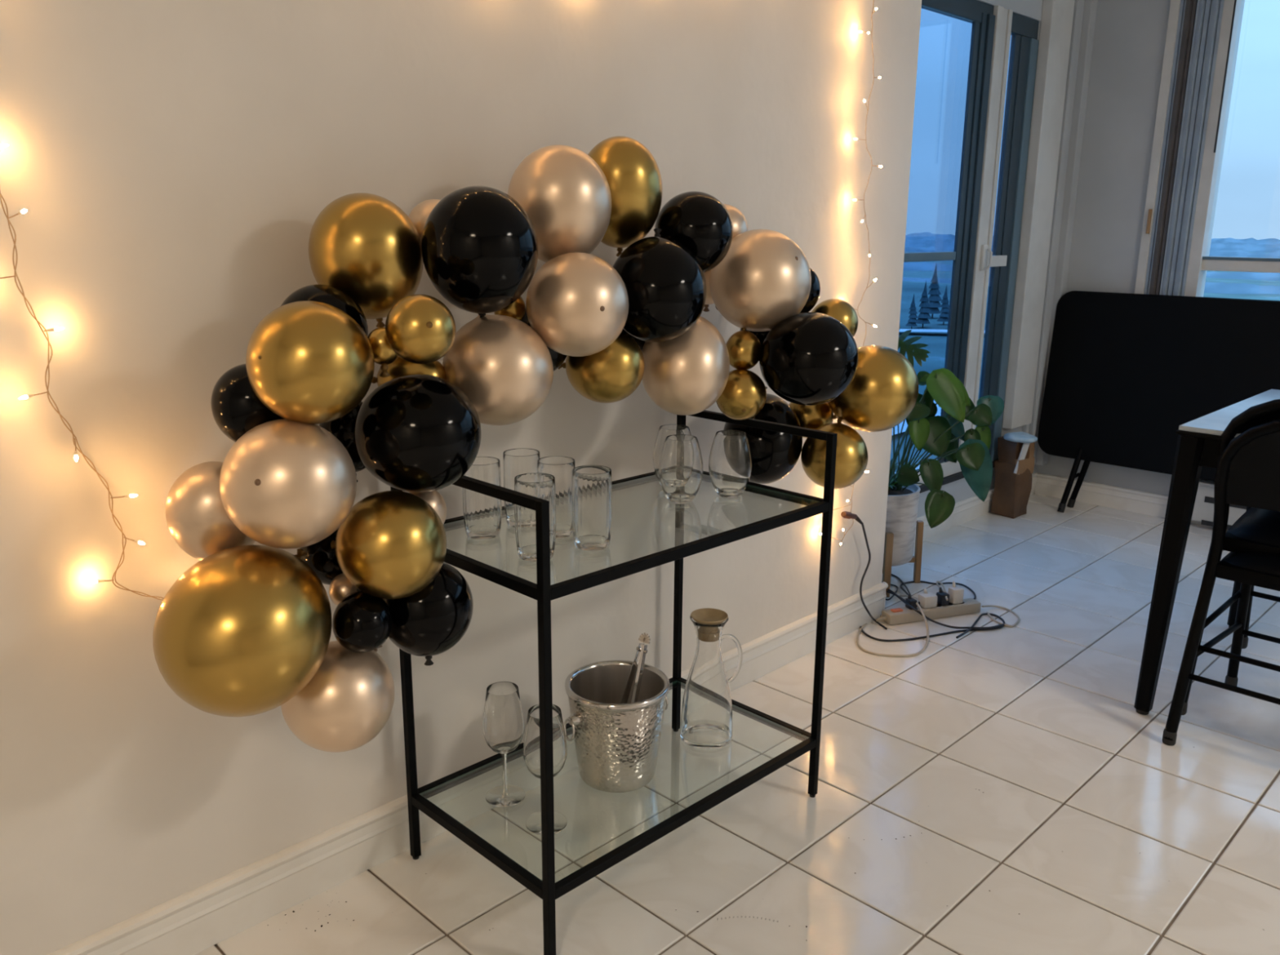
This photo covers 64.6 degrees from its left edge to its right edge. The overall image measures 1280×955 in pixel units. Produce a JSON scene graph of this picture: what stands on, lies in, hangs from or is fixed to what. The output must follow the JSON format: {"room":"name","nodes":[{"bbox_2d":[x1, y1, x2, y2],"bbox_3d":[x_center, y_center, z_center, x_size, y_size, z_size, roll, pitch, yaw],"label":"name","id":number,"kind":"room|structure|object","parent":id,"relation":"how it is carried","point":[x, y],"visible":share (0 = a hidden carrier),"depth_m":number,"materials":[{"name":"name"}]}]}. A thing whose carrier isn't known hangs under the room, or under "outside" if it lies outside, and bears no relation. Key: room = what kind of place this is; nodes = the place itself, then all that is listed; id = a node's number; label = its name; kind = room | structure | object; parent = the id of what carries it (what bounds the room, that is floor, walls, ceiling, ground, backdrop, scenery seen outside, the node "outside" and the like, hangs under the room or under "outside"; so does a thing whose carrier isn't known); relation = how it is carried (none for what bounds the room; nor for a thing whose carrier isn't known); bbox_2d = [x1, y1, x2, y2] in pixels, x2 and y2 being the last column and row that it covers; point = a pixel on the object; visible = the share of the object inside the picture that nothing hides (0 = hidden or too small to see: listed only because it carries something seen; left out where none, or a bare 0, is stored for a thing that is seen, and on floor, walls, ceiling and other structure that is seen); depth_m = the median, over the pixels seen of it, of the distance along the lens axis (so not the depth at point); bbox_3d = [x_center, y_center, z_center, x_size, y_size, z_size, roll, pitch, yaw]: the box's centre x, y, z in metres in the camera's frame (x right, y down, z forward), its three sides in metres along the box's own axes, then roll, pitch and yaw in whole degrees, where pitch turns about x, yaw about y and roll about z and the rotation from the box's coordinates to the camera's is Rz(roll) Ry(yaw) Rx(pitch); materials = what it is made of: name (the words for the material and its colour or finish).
{"room":"event space","nodes":[
{"label":"event space","id":0,"kind":"room"},
{"bbox_2d":[152,544,332,717],"bbox_3d":[-0.554,0.214,1.420,0.235,0.233,0.235,-6,15,-23],"label":"balloon","id":1,"kind":"object","parent":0,"point":[242,632],"visible":1,"depth_m":1.34,"materials":[{"name":"gold rubber"}]},
{"bbox_2d":[219,418,356,548],"bbox_3d":[-0.489,0.009,1.413,0.181,0.181,0.181,-11,18,-38],"label":"balloon","id":2,"kind":"object","parent":1,"relation":"on","point":[284,483],"visible":0.99,"depth_m":1.35,"materials":[{"name":"beige rubber"}]},
{"bbox_2d":[165,461,255,560],"bbox_3d":[-0.626,0.062,1.497,0.134,0.174,0.135,-4,15,-17],"label":"balloon","id":3,"kind":"object","parent":2,"relation":"attached to","point":[197,520],"visible":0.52,"depth_m":1.44,"materials":[{"name":"beige rubber"}]},
{"bbox_2d":[245,301,374,424],"bbox_3d":[-0.454,-0.159,1.399,0.169,0.169,0.169,-3,15,-15],"label":"balloon","id":4,"kind":"object","parent":2,"relation":"on","point":[311,362],"visible":1,"depth_m":1.34,"materials":[{"name":"gold rubber"}]},
{"bbox_2d":[210,363,283,442],"bbox_3d":[-0.564,-0.096,1.482,0.117,0.143,0.117,-6,15,-23],"label":"balloon","id":5,"kind":"object","parent":4,"relation":"attached to","point":[236,408],"visible":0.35,"depth_m":1.43,"materials":[{"name":"black rubber"}]},
{"bbox_2d":[367,327,397,377],"bbox_3d":[-0.372,-0.181,1.470,0.049,0.074,0.049,-4,15,-17],"label":"balloon","id":6,"kind":"object","parent":4,"relation":"attached to","point":[384,355],"visible":0.66,"depth_m":1.45,"materials":[{"name":"gold rubber"}]},
{"bbox_2d":[385,293,455,364],"bbox_3d":[-0.314,-0.210,1.430,0.107,0.098,0.098,7,15,24],"label":"balloon","id":7,"kind":"object","parent":6,"relation":"attached to","point":[420,329],"visible":1,"depth_m":1.39,"materials":[{"name":"gold rubber"}]},
{"bbox_2d":[280,640,395,752],"bbox_3d":[-0.464,0.337,1.558,0.168,0.169,0.169,-4,15,-16],"label":"balloon","id":8,"kind":"object","parent":1,"relation":"attached to","point":[348,700],"visible":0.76,"depth_m":1.50,"materials":[{"name":"beige rubber"}]},
{"bbox_2d":[332,587,392,653],"bbox_3d":[-0.417,0.214,1.520,0.089,0.098,0.089,10,17,34],"label":"balloon","id":9,"kind":"object","parent":8,"relation":"attached to","point":[362,622],"visible":0.91,"depth_m":1.49,"materials":[{"name":"black rubber"}]},
{"bbox_2d":[330,490,446,599],"bbox_3d":[-0.373,0.101,1.521,0.163,0.163,0.163,-6,15,-24],"label":"balloon","id":10,"kind":"object","parent":9,"relation":"on","point":[390,544],"visible":0.98,"depth_m":1.46,"materials":[{"name":"gold rubber"}]},
{"bbox_2d":[299,528,342,585],"bbox_3d":[-0.486,0.118,1.599,0.106,0.106,0.115,8,16,29],"label":"balloon","id":11,"kind":"object","parent":10,"relation":"attached to","point":[320,557],"visible":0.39,"depth_m":1.55,"materials":[{"name":"black rubber"}]},
{"bbox_2d":[328,573,357,605],"bbox_3d":[-0.457,0.168,1.561,0.058,0.065,0.050,11,18,37],"label":"balloon","id":12,"kind":"object","parent":11,"relation":"attached to","point":[340,587],"visible":0.41,"depth_m":1.54,"materials":[{"name":"beige rubber"}]},
{"bbox_2d":[343,373,481,492],"bbox_3d":[-0.341,-0.068,1.560,0.188,0.183,0.189,-10,17,-36],"label":"balloon","id":13,"kind":"object","parent":10,"relation":"attached to","point":[415,433],"visible":1,"depth_m":1.49,"materials":[{"name":"black rubber"}]},
{"bbox_2d":[319,401,365,482],"bbox_3d":[-0.467,-0.057,1.634,0.098,0.143,0.099,-5,15,-21],"label":"balloon","id":14,"kind":"object","parent":13,"relation":"attached to","point":[337,427],"visible":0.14,"depth_m":1.58,"materials":[{"name":"black rubber"}]},
{"bbox_2d":[382,562,473,666],"bbox_3d":[-0.343,0.220,1.626,0.149,0.178,0.149,-10,18,-37],"label":"balloon","id":15,"kind":"object","parent":10,"relation":"attached to","point":[428,623],"visible":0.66,"depth_m":1.57,"materials":[{"name":"black rubber"}]},
{"bbox_2d":[408,490,446,524],"bbox_3d":[-0.347,0.065,1.631,0.072,0.102,0.072,-10,18,-37],"label":"balloon","id":16,"kind":"object","parent":10,"relation":"attached to","point":[434,499],"visible":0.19,"depth_m":1.61,"materials":[{"name":"beige rubber"}]},
{"bbox_2d":[0,0,921,954],"bbox_3d":[-0.875,-0.420,1.649,0.447,2.454,4.265,14,19,43],"label":"wall","id":17,"kind":"structure","parent":0,"point":[172,165],"depth_m":1.68,"materials":[{"name":"paint"}]},
{"bbox_2d":[0,144,164,600],"bbox_3d":[-0.778,-0.440,1.351,0.266,1.410,0.058,-13,19,-43],"label":"string lights","id":18,"kind":"object","parent":17,"relation":"hanging from","point":[2,146],"visible":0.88,"depth_m":1.41,"materials":[{"name":"white plastic"}]},
{"bbox_2d":[48,582,888,954],"bbox_3d":[-0.713,0.750,1.778,0.018,0.115,4.277,14,19,43],"label":"baseboard","id":19,"kind":"structure","parent":17,"relation":"attached to","point":[198,919],"depth_m":1.91,"materials":[{"name":"paint"}]},
{"bbox_2d":[702,270,714,311],"bbox_3d":[0.151,-0.445,2.279,0.122,0.146,0.123,-4,15,-17],"label":"balloon","id":20,"kind":"object","parent":17,"relation":"attached to","point":[708,300],"visible":0.2,"depth_m":2.24,"materials":[{"name":"beige rubber"}]},
{"bbox_2d":[819,0,882,546],"bbox_3d":[0.600,-0.572,2.758,0.065,1.600,0.177,14,19,43],"label":"string lights","id":21,"kind":"object","parent":17,"relation":"hanging from","point":[876,8],"visible":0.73,"depth_m":2.73,"materials":[{"name":"white plastic"}]},
{"bbox_2d":[840,511,887,629],"bbox_3d":[0.686,0.285,3.068,0.062,0.418,0.245,14,19,43],"label":"cable","id":22,"kind":"object","parent":17,"relation":"attached to","point":[845,514],"visible":1,"depth_m":3.08,"materials":[{"name":"black rubber"}]},
{"bbox_2d":[442,313,553,425],"bbox_3d":[-0.238,-0.187,1.694,0.185,0.202,0.185,-6,15,-23],"label":"balloon","id":23,"kind":"object","parent":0,"point":[502,364],"visible":0.78,"depth_m":1.63,"materials":[{"name":"beige rubber"}]},
{"bbox_2d":[371,355,446,386],"bbox_3d":[-0.383,-0.162,1.659,0.138,0.087,0.086,3,14,8],"label":"balloon","id":24,"kind":"object","parent":23,"relation":"attached to","point":[400,366],"visible":0.25,"depth_m":1.62,"materials":[{"name":"gold rubber"}]},
{"bbox_2d":[421,186,537,317],"bbox_3d":[-0.252,-0.350,1.602,0.182,0.214,0.184,-5,15,-21],"label":"balloon","id":25,"kind":"object","parent":23,"relation":"on","point":[479,245],"visible":0.99,"depth_m":1.53,"materials":[{"name":"black rubber"}]},
{"bbox_2d":[308,192,423,328],"bbox_3d":[-0.434,-0.342,1.610,0.176,0.214,0.179,-3,15,-15],"label":"balloon","id":26,"kind":"object","parent":25,"relation":"attached to","point":[364,246],"visible":0.88,"depth_m":1.54,"materials":[{"name":"gold rubber"}]},
{"bbox_2d":[280,284,368,336],"bbox_3d":[-0.483,-0.224,1.537,0.136,0.136,0.136,-6,15,-24],"label":"balloon","id":27,"kind":"object","parent":26,"relation":"attached to","point":[334,296],"visible":0.28,"depth_m":1.50,"materials":[{"name":"black rubber"}]},
{"bbox_2d":[408,199,439,241],"bbox_3d":[-0.343,-0.407,1.702,0.097,0.118,0.097,-6,15,-24],"label":"balloon","id":28,"kind":"object","parent":25,"relation":"attached to","point":[419,215],"visible":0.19,"depth_m":1.66,"materials":[{"name":"beige rubber"}]},
{"bbox_2d":[493,296,525,320],"bbox_3d":[-0.224,-0.300,1.740,0.056,0.077,0.056,8,16,29],"label":"balloon","id":29,"kind":"object","parent":23,"relation":"attached to","point":[517,310],"visible":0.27,"depth_m":1.72,"materials":[{"name":"gold rubber"}]},
{"bbox_2d":[525,252,628,356],"bbox_3d":[-0.107,-0.295,1.729,0.176,0.176,0.176,3,14,10],"label":"balloon","id":30,"kind":"object","parent":23,"relation":"attached to","point":[577,303],"visible":0.99,"depth_m":1.67,"materials":[{"name":"beige rubber"}]},
{"bbox_2d":[507,144,611,262],"bbox_3d":[-0.141,-0.467,1.771,0.182,0.219,0.186,-6,15,-23],"label":"balloon","id":31,"kind":"object","parent":30,"relation":"attached to","point":[565,193],"visible":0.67,"depth_m":1.70,"materials":[{"name":"beige rubber"}]},
{"bbox_2d":[194,493,1279,954],"bbox_3d":[1.196,1.004,1.263,4.420,0.101,6.360,14,19,43],"label":"floor","id":32,"kind":"structure","parent":0,"point":[1005,790],"depth_m":2.17,"materials":[{"name":"tile"}]},
{"bbox_2d":[390,409,837,954],"bbox_3d":[-0.029,0.333,2.022,0.766,0.817,0.430,-13,19,-43],"label":"bar cart","id":33,"kind":"object","parent":32,"relation":"on","point":[546,889],"visible":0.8,"depth_m":1.91,"materials":[{"name":"black"}]},
{"bbox_2d":[462,456,502,539],"bbox_3d":[-0.283,0.037,1.814,0.069,0.138,0.069,0,14,0],"label":"tumbler","id":34,"kind":"object","parent":33,"relation":"on","point":[482,513],"visible":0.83,"depth_m":1.79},
{"bbox_2d":[482,681,525,807],"bbox_3d":[-0.260,0.509,1.938,0.080,0.228,0.080,14,19,43],"label":"wine glass","id":35,"kind":"object","parent":33,"relation":"on","point":[503,719],"visible":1,"depth_m":1.91,"materials":[{"name":"glass"}]},
{"bbox_2d":[482,681,524,754],"bbox_3d":[-0.260,0.463,1.927,0.080,0.134,0.080,14,19,43],"label":"bowl","id":36,"kind":"object","parent":35,"relation":"on","point":[503,719],"depth_m":1.90,"materials":[{"name":"glass"}]},
{"bbox_2d":[502,448,540,527],"bbox_3d":[-0.219,0.020,1.883,0.069,0.138,0.069,0,14,-2],"label":"tumbler","id":37,"kind":"object","parent":33,"relation":"on","point":[517,461],"visible":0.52,"depth_m":1.85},
{"bbox_2d":[514,472,555,561],"bbox_3d":[-0.175,0.067,1.697,0.069,0.138,0.069,2,14,8],"label":"tumbler","id":38,"kind":"object","parent":33,"relation":"on","point":[539,485],"visible":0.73,"depth_m":1.67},
{"bbox_2d":[523,704,567,835],"bbox_3d":[-0.173,0.531,1.850,0.080,0.228,0.080,14,19,43],"label":"wine glass","id":39,"kind":"object","parent":33,"relation":"on","point":[531,754],"visible":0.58,"depth_m":1.82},
{"bbox_2d":[523,704,567,778],"bbox_3d":[-0.172,0.486,1.839,0.080,0.134,0.080,14,19,43],"label":"bowl","id":40,"kind":"object","parent":39,"relation":"on","point":[531,754],"depth_m":1.81,"materials":[{"name":"glass"}]},
{"bbox_2d":[537,456,575,538],"bbox_3d":[-0.150,0.036,1.822,0.069,0.138,0.069,5,15,17],"label":"tumbler","id":41,"kind":"object","parent":33,"relation":"on","point":[560,467],"visible":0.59,"depth_m":1.79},
{"bbox_2d":[572,465,612,551],"bbox_3d":[-0.083,0.053,1.755,0.069,0.138,0.069,3,14,12],"label":"tumbler","id":42,"kind":"object","parent":33,"relation":"on","point":[592,488],"visible":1,"depth_m":1.73,"materials":[{"name":"glass"}]},
{"bbox_2d":[564,660,669,792],"bbox_3d":[-0.045,0.501,2.025,0.207,0.204,0.207,0,14,0],"label":"ice bucket","id":43,"kind":"object","parent":33,"relation":"on","point":[616,744],"visible":0.98,"depth_m":1.96,"materials":[{"name":"silver metal"}]},
{"bbox_2d":[620,632,649,703],"bbox_3d":[-0.028,0.453,2.001,0.037,0.283,0.111,14,19,43],"label":"tongs","id":44,"kind":"object","parent":43,"relation":"in","point":[639,659],"visible":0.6,"depth_m":2.00,"materials":[{"name":"metal"}]},
{"bbox_2d":[653,424,691,485],"bbox_3d":[0.072,-0.042,2.155,0.090,0.133,0.090,14,19,43],"label":"glass","id":45,"kind":"object","parent":33,"relation":"on","point":[665,430],"visible":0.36,"depth_m":2.13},
{"bbox_2d":[658,434,702,504],"bbox_3d":[0.083,-0.016,2.051,0.090,0.133,0.090,14,19,43],"label":"glass","id":46,"kind":"object","parent":33,"relation":"on","point":[681,462],"visible":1,"depth_m":2.02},
{"bbox_2d":[641,315,729,415],"bbox_3d":[0.089,-0.232,2.015,0.180,0.213,0.184,-6,15,-24],"label":"balloon","id":47,"kind":"object","parent":33,"relation":"on","point":[685,375],"visible":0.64,"depth_m":1.95,"materials":[{"name":"beige rubber"}]},
{"bbox_2d":[613,228,706,342],"bbox_3d":[0.032,-0.359,1.900,0.186,0.210,0.188,-6,15,-24],"label":"balloon","id":48,"kind":"object","parent":47,"relation":"attached to","point":[664,282],"visible":0.9,"depth_m":1.83,"materials":[{"name":"black rubber"}]},
{"bbox_2d":[558,331,644,403],"bbox_3d":[-0.067,-0.210,1.899,0.150,0.141,0.145,-5,15,-20],"label":"balloon","id":49,"kind":"object","parent":48,"relation":"attached to","point":[612,374],"visible":0.82,"depth_m":1.85,"materials":[{"name":"gold rubber"}]},
{"bbox_2d":[521,308,567,371],"bbox_3d":[-0.187,-0.259,1.851,0.117,0.143,0.120,-5,15,-21],"label":"balloon","id":50,"kind":"object","parent":49,"relation":"attached to","point":[557,358],"visible":0.04,"depth_m":1.82,"materials":[{"name":"black rubber"}]},
{"bbox_2d":[587,136,662,257],"bbox_3d":[-0.038,-0.530,1.920,0.162,0.221,0.170,-6,16,-25],"label":"balloon","id":51,"kind":"object","parent":48,"relation":"attached to","point":[632,173],"visible":0.82,"depth_m":1.85,"materials":[{"name":"gold rubber"}]},
{"bbox_2d":[654,191,733,272],"bbox_3d":[0.105,-0.473,1.997,0.155,0.176,0.155,-4,15,-16],"label":"balloon","id":52,"kind":"object","parent":48,"relation":"attached to","point":[699,221],"visible":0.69,"depth_m":1.93,"materials":[{"name":"black rubber"}]},
{"bbox_2d":[680,608,742,749],"bbox_3d":[0.145,0.427,2.163,0.114,0.284,0.114,9,16,30],"label":"carafe","id":53,"kind":"object","parent":33,"relation":"on","point":[706,722],"visible":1,"depth_m":2.13,"materials":[{"name":"glass"}]},
{"bbox_2d":[708,430,751,497],"bbox_3d":[0.187,-0.028,2.100,0.090,0.133,0.090,14,19,43],"label":"glass","id":54,"kind":"object","parent":33,"relation":"on","point":[730,461],"visible":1,"depth_m":2.07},
{"bbox_2d":[715,368,766,420],"bbox_3d":[0.212,-0.174,2.125,0.107,0.108,0.107,12,18,39],"label":"balloon","id":55,"kind":"object","parent":33,"relation":"on","point":[744,396],"visible":0.88,"depth_m":2.08,"materials":[{"name":"gold rubber"}]},
{"bbox_2d":[725,327,760,369],"bbox_3d":[0.217,-0.275,2.128,0.078,0.098,0.079,-5,15,-21],"label":"balloon","id":56,"kind":"object","parent":55,"relation":"on","point":[744,347],"visible":0.91,"depth_m":2.10,"materials":[{"name":"gold rubber"}]},
{"bbox_2d":[759,312,858,405],"bbox_3d":[0.352,-0.247,2.110,0.199,0.194,0.201,-3,14,-13],"label":"balloon","id":57,"kind":"object","parent":56,"relation":"attached to","point":[806,358],"visible":0.91,"depth_m":2.04,"materials":[{"name":"black rubber"}]},
{"bbox_2d":[709,229,811,331],"bbox_3d":[0.255,-0.416,2.143,0.213,0.213,0.213,-3,14,-14],"label":"balloon","id":58,"kind":"object","parent":57,"relation":"attached to","point":[763,279],"visible":0.96,"depth_m":2.06,"materials":[{"name":"beige rubber"}]},
{"bbox_2d":[723,204,748,238],"bbox_3d":[0.179,-0.527,2.208,0.112,0.134,0.112,-5,15,-22],"label":"balloon","id":59,"kind":"object","parent":58,"relation":"attached to","point":[740,224],"visible":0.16,"depth_m":2.16,"materials":[{"name":"beige rubber"}]},
{"bbox_2d":[799,267,820,313],"bbox_3d":[0.346,-0.414,2.285,0.119,0.140,0.119,-6,15,-24],"label":"balloon","id":60,"kind":"object","parent":58,"relation":"attached to","point":[815,291],"visible":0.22,"depth_m":2.25,"materials":[{"name":"black rubber"}]},
{"bbox_2d":[811,298,857,337],"bbox_3d":[0.442,-0.355,2.328,0.112,0.110,0.121,-4,15,-16],"label":"balloon","id":61,"kind":"object","parent":60,"relation":"attached to","point":[841,310],"visible":0.38,"depth_m":2.28,"materials":[{"name":"gold rubber"}]},
{"bbox_2d":[827,345,918,431],"bbox_3d":[0.537,-0.206,2.344,0.206,0.200,0.207,-2,14,-10],"label":"balloon","id":62,"kind":"object","parent":61,"relation":"attached to","point":[882,393],"visible":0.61,"depth_m":2.27,"materials":[{"name":"gold rubber"}]},
{"bbox_2d":[800,416,867,488],"bbox_3d":[0.447,-0.056,2.325,0.152,0.166,0.152,-4,15,-16],"label":"balloon","id":63,"kind":"object","parent":62,"relation":"attached to","point":[851,454],"visible":0.82,"depth_m":2.28,"materials":[{"name":"gold rubber"}]},
{"bbox_2d":[723,386,802,484],"bbox_3d":[0.284,-0.094,2.352,0.188,0.215,0.194,-5,15,-19],"label":"balloon","id":64,"kind":"object","parent":63,"relation":"attached to","point":[774,455],"visible":0.49,"depth_m":2.28,"materials":[{"name":"black rubber"}]},
{"bbox_2d":[788,402,838,438],"bbox_3d":[0.410,-0.147,2.420,0.122,0.107,0.110,7,15,24],"label":"balloon","id":65,"kind":"object","parent":64,"relation":"attached to","point":[813,417],"visible":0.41,"depth_m":2.38,"materials":[{"name":"gold rubber"}]},
{"bbox_2d":[856,595,928,657],"bbox_3d":[0.799,0.443,3.158,0.211,0.066,0.453,5,15,19],"label":"cable","id":66,"kind":"object","parent":32,"relation":"on","point":[917,603],"visible":0.96,"depth_m":3.03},
{"bbox_2d":[882,520,924,597],"bbox_3d":[0.835,0.261,3.558,0.235,0.225,0.235,14,19,43],"label":"plant stand","id":67,"kind":"object","parent":32,"relation":"on","point":[917,558],"visible":0.44,"depth_m":3.52,"materials":[{"name":"brown wood"}]},
{"bbox_2d":[882,324,1004,566],"bbox_3d":[0.959,-0.104,3.445,0.461,0.799,0.448,14,19,43],"label":"potted plant","id":68,"kind":"object","parent":67,"relation":"on","point":[938,436],"visible":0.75,"depth_m":3.38,"materials":[{"name":"green plant"}]},
{"bbox_2d":[875,598,981,625],"bbox_3d":[0.926,0.430,3.260,0.376,0.041,0.052,-5,15,-19],"label":"power strip","id":69,"kind":"object","parent":32,"relation":"on","point":[969,606],"visible":0.82,"depth_m":3.24,"materials":[{"name":"beige plastic"}]},
{"bbox_2d":[917,587,937,608],"bbox_3d":[0.923,0.386,3.252,0.050,0.056,0.043,-5,15,-19],"label":"plug","id":70,"kind":"object","parent":69,"relation":"attached to","point":[926,600],"visible":0.96,"depth_m":3.24,"materials":[{"name":"white plastic"}]},
{"bbox_2d":[947,581,964,604],"bbox_3d":[1.024,0.372,3.285,0.040,0.069,0.037,-5,15,-19],"label":"plug","id":71,"kind":"object","parent":69,"relation":"attached to","point":[956,593],"visible":0.93,"depth_m":3.27,"materials":[{"name":"white plastic"}]},
{"bbox_2d":[859,591,1004,641],"bbox_3d":[0.907,0.442,3.188,0.421,0.053,0.398,8,16,29],"label":"loose cable","id":72,"kind":"object","parent":32,"relation":"on","point":[965,631],"visible":0.77,"depth_m":3.13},
{"bbox_2d":[887,589,1004,629],"bbox_3d":[0.922,0.418,3.265,0.448,0.051,0.183,14,19,43],"label":"loose cable","id":73,"kind":"object","parent":32,"relation":"on","point":[890,590],"visible":0.9,"depth_m":3.18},
{"bbox_2d":[990,437,1034,519],"bbox_3d":[1.619,-0.010,4.402,0.144,0.350,0.124,-11,18,-38],"label":"paper bag","id":74,"kind":"object","parent":32,"relation":"on","point":[1011,481],"visible":0.87,"depth_m":4.37,"materials":[{"name":"brown paper"}]},
{"bbox_2d":[1002,431,1037,443],"bbox_3d":[1.621,-0.172,4.318,0.143,0.045,0.113,9,17,32],"label":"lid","id":75,"kind":"object","parent":74,"relation":"on","point":[1015,437],"visible":1,"depth_m":4.28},
{"bbox_2d":[1037,290,1279,512],"bbox_3d":[2.426,-0.203,3.971,1.750,0.958,0.224,14,19,43],"label":"folding table","id":76,"kind":"object","parent":32,"relation":"on","point":[1125,371],"visible":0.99,"depth_m":4.28,"materials":[{"name":"black plastic"}]},
{"bbox_2d":[1133,389,1279,715],"bbox_3d":[1.872,0.243,2.555,0.818,0.760,0.843,14,19,43],"label":"dining table","id":77,"kind":"object","parent":32,"relation":"on","point":[1198,439],"visible":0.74,"depth_m":2.51,"materials":[{"name":"black"}]},
{"bbox_2d":[1191,479,1246,529],"bbox_3d":[3.009,0.263,3.625,2.010,0.180,0.066,14,19,43],"label":"baseboard heater","id":78,"kind":"object","parent":32,"relation":"on","point":[1203,508],"visible":0.09,"depth_m":4.21,"materials":[{"name":"metal"}]},
{"bbox_2d":[1162,419,1279,746],"bbox_3d":[1.618,0.244,2.396,0.459,0.832,0.513,14,19,43],"label":"dining chair","id":79,"kind":"object","parent":32,"relation":"on","point":[1247,474],"visible":0.92,"depth_m":2.42,"materials":[{"name":"black paint"}]},
{"bbox_2d":[1221,551,1279,575],"bbox_3d":[1.675,0.194,2.443,0.422,0.050,0.344,14,19,43],"label":"cushion","id":80,"kind":"object","parent":79,"relation":"on","point":[1241,563],"depth_m":2.43,"materials":[{"name":"black leather"}]},
{"bbox_2d":[1181,399,1279,715],"bbox_3d":[1.662,0.191,2.445,0.459,0.833,0.516,14,19,43],"label":"dining chair","id":81,"kind":"object","parent":32,"relation":"on","point":[1257,530],"visible":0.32,"depth_m":2.47,"materials":[{"name":"black paint"}]},
{"bbox_2d":[1225,507,1279,546],"bbox_3d":[1.708,0.115,2.474,0.422,0.050,0.344,14,25,43],"label":"cushion","id":82,"kind":"object","parent":81,"relation":"on","point":[1256,526],"depth_m":2.49,"materials":[{"name":"black leather"}]},
{"bbox_2d":[916,0,1043,517],"bbox_3d":[1.232,-0.967,3.903,0.050,2.454,1.995,14,19,43],"label":"wall","id":83,"kind":"structure","parent":0,"point":[960,489],"depth_m":4.03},
{"bbox_2d":[894,0,1039,493],"bbox_3d":[1.052,-0.817,3.752,0.152,1.815,1.475,14,19,43],"label":"glass door","id":84,"kind":"structure","parent":83,"relation":"in","point":[972,257],"depth_m":3.99,"materials":[{"name":"black"}]},
{"bbox_2d":[914,472,1037,543],"bbox_3d":[1.215,0.183,4.136,0.012,0.100,1.881,14,19,43],"label":"baseboard","id":85,"kind":"structure","parent":83,"relation":"attached to","point":[970,508],"depth_m":4.29,"materials":[{"name":"paint"}]},
{"bbox_2d":[1002,0,1075,429],"bbox_3d":[1.676,-1.238,4.228,0.045,2.080,0.200,14,19,43],"label":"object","id":86,"kind":"structure","parent":83,"relation":"attached to","point":[1057,15],"depth_m":4.22,"materials":[{"name":"paint"}]},
{"bbox_2d":[1022,0,1097,465],"bbox_3d":[1.826,-1.167,4.400,0.050,2.300,0.205,14,19,43],"label":"trim","id":87,"kind":"structure","parent":83,"relation":"attached to","point":[1085,11],"depth_m":4.39,"materials":[{"name":"paint"}]},
{"bbox_2d":[1036,0,1171,506],"bbox_3d":[3.417,-0.755,3.121,4.200,2.454,0.120,14,19,43],"label":"wall","id":88,"kind":"structure","parent":0,"point":[1129,41],"depth_m":4.31,"materials":[{"name":"paint"}]},
{"bbox_2d":[1035,472,1227,530],"bbox_3d":[3.361,0.394,3.359,4.200,0.100,0.014,14,19,43],"label":"baseboard","id":89,"kind":"structure","parent":88,"relation":"attached to","point":[1141,502],"depth_m":4.55,"materials":[{"name":"paint"}]},
{"bbox_2d":[1134,0,1279,297],"bbox_3d":[3.418,-1.025,3.018,3.554,1.420,0.130,14,19,43],"label":"window","id":90,"kind":"structure","parent":88,"relation":"in","point":[1200,261],"depth_m":4.09,"materials":[{"name":"plastic"}]},
{"bbox_2d":[1143,0,1236,296],"bbox_3d":[2.220,-1.286,4.105,0.216,1.320,0.058,14,19,43],"label":"curtain","id":91,"kind":"object","parent":90,"relation":"attached to","point":[1199,21],"visible":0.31,"depth_m":4.10,"materials":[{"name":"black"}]},
{"label":"outside","id":92,"kind":"structure","parent":0,"visible":0},
{"bbox_2d":[889,246,1279,472],"bbox_3d":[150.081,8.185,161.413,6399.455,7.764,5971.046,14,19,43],"label":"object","id":93,"kind":"structure","parent":92,"point":[936,341],"depth_m":580.12,"materials":[{"name":"blue"}]},
{"bbox_2d":[905,293,918,328],"bbox_3d":[128.005,-62.658,478.916,5.583,48.684,6.998,14,19,43],"label":"conifer","id":94,"kind":"object","parent":93,"relation":"on","point":[912,321],"visible":0.91,"depth_m":474.29,"materials":[{"name":"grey plant"}]},
{"bbox_2d":[915,280,931,327],"bbox_3d":[135.016,-61.927,485.915,7.488,65.292,9.385,14,19,43],"label":"conifer","id":95,"kind":"object","parent":93,"relation":"on","point":[923,317],"visible":0.88,"depth_m":479.65,"materials":[{"name":"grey plant"}]},
{"bbox_2d":[927,265,942,318],"bbox_3d":[153.936,-71.713,536.217,9.423,82.169,11.812,14,19,43],"label":"conifer","id":96,"kind":"object","parent":93,"relation":"on","point":[934,299],"visible":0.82,"depth_m":528.34,"materials":[{"name":"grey plant"}]},
{"bbox_2d":[937,284,949,324],"bbox_3d":[149.098,-66.537,499.247,6.505,56.722,8.154,14,19,43],"label":"conifer","id":97,"kind":"object","parent":93,"relation":"on","point":[944,317],"visible":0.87,"depth_m":493.91,"materials":[{"name":"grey plant"}]},
{"bbox_2d":[902,231,1279,293],"bbox_3d":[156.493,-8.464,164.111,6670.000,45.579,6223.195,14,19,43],"label":"landscape","id":98,"kind":"structure","parent":93,"relation":"on","point":[1229,246],"depth_m":1707.99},
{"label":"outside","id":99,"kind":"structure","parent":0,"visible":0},
{"bbox_2d":[891,328,985,435],"bbox_3d":[10.329,-41.947,352.845,369.326,4.554,339.869,14,19,43],"label":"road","id":100,"kind":"structure","parent":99,"point":[939,409],"depth_m":270.18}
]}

